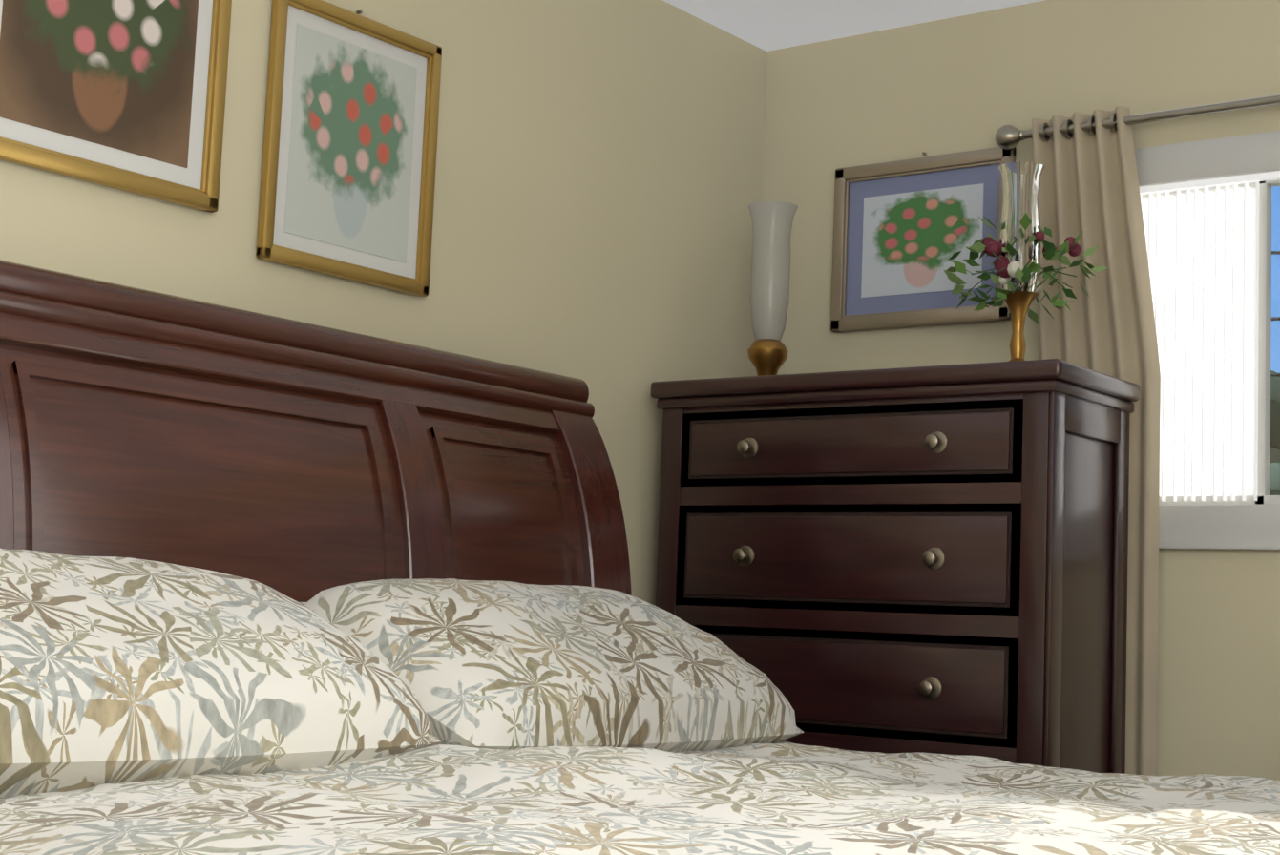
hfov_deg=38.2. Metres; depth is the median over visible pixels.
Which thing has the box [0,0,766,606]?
wall
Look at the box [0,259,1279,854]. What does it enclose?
bed
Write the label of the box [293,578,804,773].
pillow
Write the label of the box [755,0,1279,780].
wall
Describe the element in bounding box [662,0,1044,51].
ceiling
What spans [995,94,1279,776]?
curtains
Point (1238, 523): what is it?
window
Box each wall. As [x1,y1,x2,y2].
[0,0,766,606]
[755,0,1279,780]
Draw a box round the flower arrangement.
[943,161,1108,361]
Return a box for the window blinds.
[1139,170,1279,502]
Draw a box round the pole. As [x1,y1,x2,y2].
[1270,251,1279,377]
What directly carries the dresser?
on the floor
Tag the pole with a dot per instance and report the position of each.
(1274, 318)
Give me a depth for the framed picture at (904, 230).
4.64 m
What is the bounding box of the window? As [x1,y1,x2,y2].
[1134,130,1279,549]
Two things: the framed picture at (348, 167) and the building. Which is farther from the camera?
the building
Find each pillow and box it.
[0,546,442,798]
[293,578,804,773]
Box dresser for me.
[650,358,1140,774]
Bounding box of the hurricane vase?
[747,200,797,376]
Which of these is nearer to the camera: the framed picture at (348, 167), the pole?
the framed picture at (348, 167)
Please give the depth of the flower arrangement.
4.11 m
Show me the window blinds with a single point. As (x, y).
(1204, 325)
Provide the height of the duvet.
0.690 m
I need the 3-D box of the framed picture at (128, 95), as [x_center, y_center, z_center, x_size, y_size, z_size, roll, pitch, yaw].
[-0.943,-0.729,3.260,0.024,0.605,0.543,-2,-8,37]
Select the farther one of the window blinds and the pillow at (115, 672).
the window blinds
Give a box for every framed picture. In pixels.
[0,0,231,212]
[255,0,441,296]
[830,146,1016,332]
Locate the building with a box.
[1269,370,1279,495]
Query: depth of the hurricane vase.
4.50 m
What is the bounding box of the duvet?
[0,707,1279,854]

